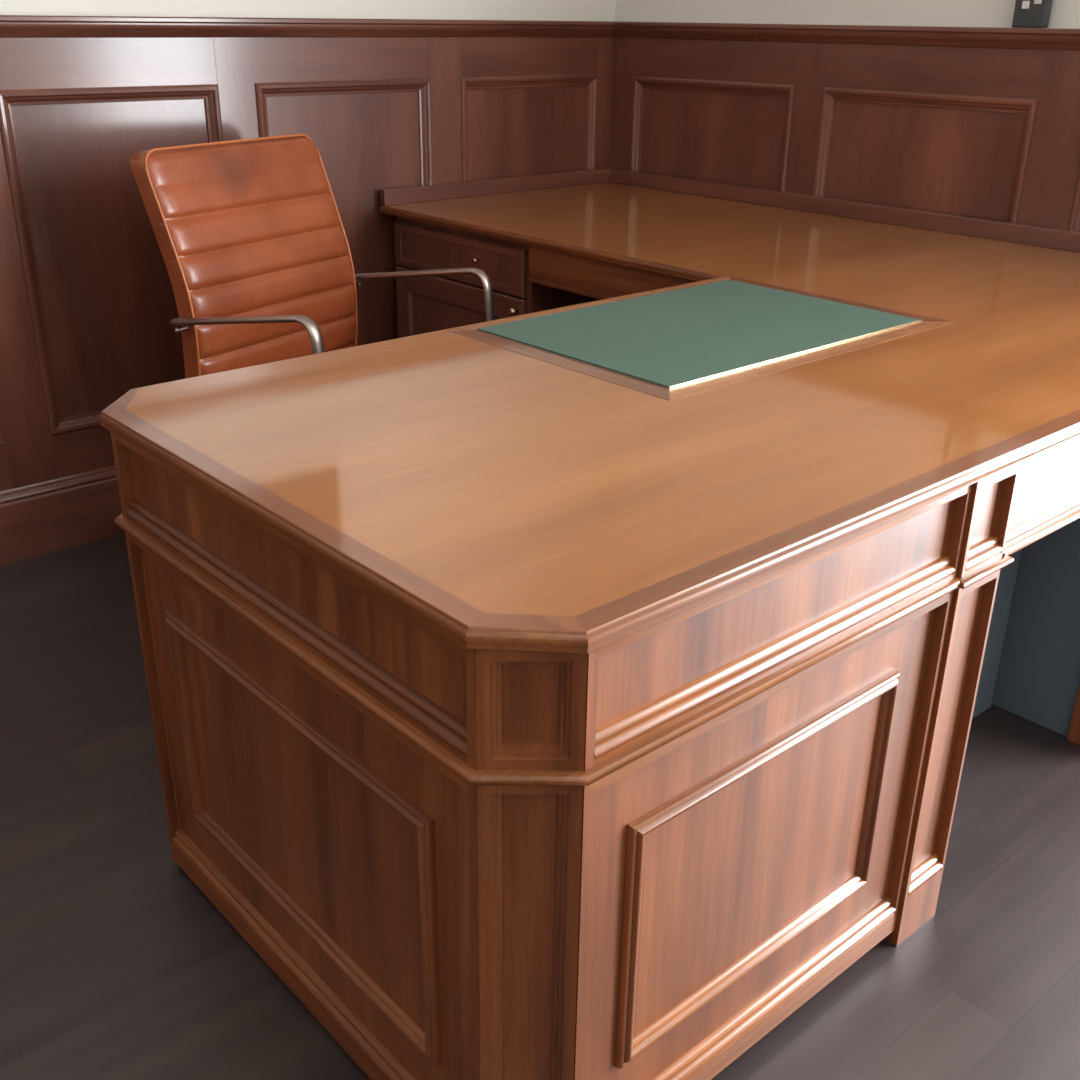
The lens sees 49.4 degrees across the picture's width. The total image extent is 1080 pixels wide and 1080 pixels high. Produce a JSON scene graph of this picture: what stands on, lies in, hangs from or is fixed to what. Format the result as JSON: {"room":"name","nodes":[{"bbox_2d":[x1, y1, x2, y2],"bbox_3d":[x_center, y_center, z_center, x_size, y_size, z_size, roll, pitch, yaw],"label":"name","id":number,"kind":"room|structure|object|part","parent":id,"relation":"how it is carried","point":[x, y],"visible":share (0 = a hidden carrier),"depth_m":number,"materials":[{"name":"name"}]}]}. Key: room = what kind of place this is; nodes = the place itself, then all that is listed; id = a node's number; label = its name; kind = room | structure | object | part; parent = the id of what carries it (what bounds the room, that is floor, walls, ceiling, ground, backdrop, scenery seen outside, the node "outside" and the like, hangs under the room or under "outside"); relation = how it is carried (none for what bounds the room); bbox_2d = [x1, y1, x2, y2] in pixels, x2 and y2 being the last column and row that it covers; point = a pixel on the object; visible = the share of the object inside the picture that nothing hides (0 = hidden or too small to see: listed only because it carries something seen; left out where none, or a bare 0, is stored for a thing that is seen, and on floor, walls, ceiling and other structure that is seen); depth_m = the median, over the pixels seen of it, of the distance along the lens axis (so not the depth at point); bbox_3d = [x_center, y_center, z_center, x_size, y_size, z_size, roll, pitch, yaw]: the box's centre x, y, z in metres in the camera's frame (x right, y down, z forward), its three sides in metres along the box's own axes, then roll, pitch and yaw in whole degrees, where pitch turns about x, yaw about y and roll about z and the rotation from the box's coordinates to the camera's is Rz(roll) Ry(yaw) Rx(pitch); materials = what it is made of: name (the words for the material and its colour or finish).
{"room":"private office","nodes":[
{"label":"private office","id":0,"kind":"room"},
{"bbox_2d":[0,0,615,491],"bbox_3d":[-1.617,-1.130,2.175,5.140,2.750,0.149,-19,31,-37],"label":"wall","id":1,"kind":"structure","parent":0,"point":[88,306],"depth_m":2.93,"materials":[{"name":"brown wood"}]},
{"bbox_3d":[-1.486,-0.522,2.493,0.545,0.793,0.029,-19,31,-37],"label":"panel","id":2,"kind":"part","parent":1,"relation":"part of","materials":[{"name":"brown wood"}]},
{"bbox_3d":[-1.609,-0.064,2.590,4.858,0.125,0.020,-19,31,-37],"label":"rail","id":3,"kind":"part","parent":1,"relation":"part of","materials":[{"name":"brown wood"}]},
{"bbox_2d":[0,465,124,566],"bbox_3d":[-1.604,0.069,2.640,4.858,0.182,0.042,-19,31,-37],"label":"baseboard","id":4,"kind":"structure","parent":1,"relation":"attached to","point":[51,516],"depth_m":2.94,"materials":[{"name":"brown wood"}]},
{"bbox_3d":[-1.000,-0.690,2.886,0.532,0.793,0.029,-19,31,-37],"label":"panel","id":5,"kind":"part","parent":1,"relation":"part of","materials":[{"name":"brown wood"}]},
{"bbox_3d":[-1.599,-0.896,2.219,4.858,0.112,0.020,-19,31,-37],"label":"rail","id":6,"kind":"part","parent":1,"relation":"part of","materials":[{"name":"brown wood"}]},
{"bbox_2d":[0,15,614,37],"bbox_3d":[-1.587,-0.957,2.179,4.858,0.045,0.055,-19,31,-37],"label":"trim","id":7,"kind":"structure","parent":1,"relation":"attached to","point":[11,26],"depth_m":2.90,"materials":[{"name":"brown wood"}]},
{"bbox_3d":[-0.521,-0.857,3.273,0.544,0.793,0.029,-19,31,-37],"label":"panel","id":8,"kind":"part","parent":1,"relation":"part of","materials":[{"name":"brown wood"}]},
{"bbox_3d":[-0.032,-1.027,3.669,0.542,0.793,0.029,-19,31,-37],"label":"panel","id":9,"kind":"part","parent":1,"relation":"part of","materials":[{"name":"brown wood"}]},
{"bbox_2d":[0,534,1079,1079],"bbox_3d":[0.273,0.973,0.990,5.200,0.080,5.900,-19,31,-37],"label":"floor","id":10,"kind":"structure","parent":0,"point":[115,964],"depth_m":1.76,"materials":[{"name":"grey wood"}]},
{"bbox_2d":[130,133,494,378],"bbox_3d":[-0.470,-0.398,2.735,0.662,0.983,0.625,15,28,29],"label":"office chair","id":11,"kind":"object","parent":10,"relation":"on","point":[250,234],"visible":0.56,"depth_m":2.68,"materials":[{"name":"brown leather"}]},
{"bbox_3d":[-0.673,-0.644,2.768,0.176,0.553,0.526,15,28,29],"label":"backrest","id":12,"kind":"part","parent":11,"relation":"part of","materials":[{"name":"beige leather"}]},
{"bbox_3d":[-0.582,-0.360,2.530,0.470,0.323,0.164,15,28,29],"label":"armrest","id":13,"kind":"part","parent":11,"relation":"part of","materials":[{"name":"silver metal"}]},
{"bbox_3d":[-0.334,-0.515,2.887,0.470,0.323,0.164,15,28,29],"label":"armrest","id":14,"kind":"part","parent":11,"relation":"part of","materials":[{"name":"silver metal"}]},
{"bbox_2d":[98,168,1079,1079],"bbox_3d":[0.103,-0.208,2.549,2.255,0.803,2.202,-19,31,-37],"label":"desk","id":15,"kind":"object","parent":10,"relation":"on","point":[580,681],"visible":1,"depth_m":1.46,"materials":[{"name":"brown wood"}]},
{"bbox_3d":[-0.563,0.150,1.769,0.030,0.709,0.101,3,24,6],"label":"corner post","id":16,"kind":"part","parent":15,"relation":"part of","materials":[{"name":"brown wood"}]},
{"bbox_3d":[-0.305,0.026,1.350,0.041,0.135,0.788,-19,31,-37],"label":"frieze panel","id":17,"kind":"part","parent":15,"relation":"part of","materials":[{"name":"brown wood"}]},
{"bbox_3d":[-0.310,0.361,1.499,0.041,0.580,0.788,-19,31,-37],"label":"panel","id":18,"kind":"part","parent":15,"relation":"part of","materials":[{"name":"brown wood"}]},
{"bbox_3d":[-0.318,0.353,1.489,0.015,0.348,0.614,-19,31,-37],"label":"panel moulding","id":19,"kind":"part","parent":15,"relation":"part of","materials":[{"name":"brown wood"}]},
{"bbox_3d":[-0.223,-0.758,3.150,0.018,0.120,0.563,-19,31,-37],"label":"cabinet drawer","id":20,"kind":"part","parent":15,"relation":"part of","materials":[{"name":"brown wood"}]},
{"bbox_3d":[-0.227,-0.452,3.287,0.018,0.540,0.563,-19,31,-37],"label":"cabinet door","id":21,"kind":"part","parent":15,"relation":"part of","materials":[{"name":"brown wood"}]},
{"bbox_3d":[-0.066,-0.583,2.996,0.025,0.022,0.022,-19,31,-37],"label":"knob","id":22,"kind":"part","parent":15,"relation":"part of","materials":[{"name":"gold metal"}]},
{"bbox_3d":[-0.012,0.411,1.200,0.100,0.709,0.030,1,24,0],"label":"corner post","id":23,"kind":"part","parent":15,"relation":"part of","materials":[{"name":"brown wood"}]},
{"bbox_3d":[0.106,-0.527,2.409,2.255,0.022,2.197,-19,31,-37],"label":"edge moulding","id":24,"kind":"part","parent":15,"relation":"part of","materials":[{"name":"brown wood"}]},
{"bbox_3d":[0.290,-0.372,2.040,0.743,0.001,0.517,-19,31,-37],"label":"inset frame","id":25,"kind":"part","parent":15,"relation":"part of","materials":[{"name":"brown wood"}]},
{"bbox_3d":[0.272,0.383,1.409,0.484,0.339,0.015,-19,31,-37],"label":"panel moulding","id":26,"kind":"part","parent":15,"relation":"part of","materials":[{"name":"brown wood"}]},
{"bbox_3d":[0.270,0.393,1.426,0.650,0.564,0.041,-19,31,-37],"label":"panel","id":27,"kind":"part","parent":15,"relation":"part of","materials":[{"name":"brown wood"}]},
{"bbox_3d":[0.274,0.065,1.280,0.650,0.135,0.041,-19,31,-37],"label":"frieze panel","id":28,"kind":"part","parent":15,"relation":"part of","materials":[{"name":"brown wood"}]},
{"bbox_3d":[0.613,0.092,1.970,0.761,0.738,0.020,-19,31,-37],"label":"modesty panel","id":29,"kind":"part","parent":15,"relation":"part of","materials":[{"name":"blue stone"}]},
{"bbox_3d":[0.952,-0.016,2.224,0.090,0.738,0.294,-19,31,-37],"label":"kneehole panel","id":30,"kind":"part","parent":15,"relation":"part of","materials":[{"name":"blue stone"}]},
{"bbox_2d":[610,0,1079,231],"bbox_3d":[2.119,-0.879,1.722,0.129,2.750,5.620,-19,31,-37],"label":"wall","id":31,"kind":"structure","parent":0,"point":[983,133],"depth_m":3.10,"materials":[{"name":"brown wood"}]},
{"bbox_3d":[0.497,-0.987,3.599,0.029,0.790,0.618,-19,31,-37],"label":"panel","id":32,"kind":"part","parent":31,"relation":"part of","materials":[{"name":"brown wood"}]},
{"bbox_3d":[1.114,-1.113,2.789,0.020,0.115,2.650,-19,31,-37],"label":"rail","id":33,"kind":"part","parent":31,"relation":"part of","materials":[{"name":"brown wood"}]},
{"bbox_2d":[614,21,1079,50],"bbox_3d":[2.078,-0.714,1.743,0.055,0.045,5.600,-19,31,-37],"label":"trim","id":34,"kind":"structure","parent":31,"relation":"attached to","point":[973,37],"depth_m":3.01,"materials":[{"name":"brown wood"}]},
{"bbox_3d":[0.965,-0.765,3.115,0.029,0.790,0.605,-19,31,-37],"label":"panel","id":35,"kind":"part","parent":31,"relation":"part of","materials":[{"name":"brown wood"}]},
{"bbox_2d":[1012,0,1052,27],"bbox_3d":[1.130,-1.268,2.667,0.032,0.191,0.076,-19,31,-37],"label":"controller","id":36,"kind":"object","parent":31,"relation":"attached to","point":[1027,13],"visible":0.99,"depth_m":2.68,"materials":[{"name":"grey plastic"}]},
{"bbox_3d":[1.446,-0.538,2.619,0.029,0.790,0.590,-19,31,-37],"label":"panel","id":37,"kind":"part","parent":31,"relation":"part of","materials":[{"name":"brown wood"}]}
]}

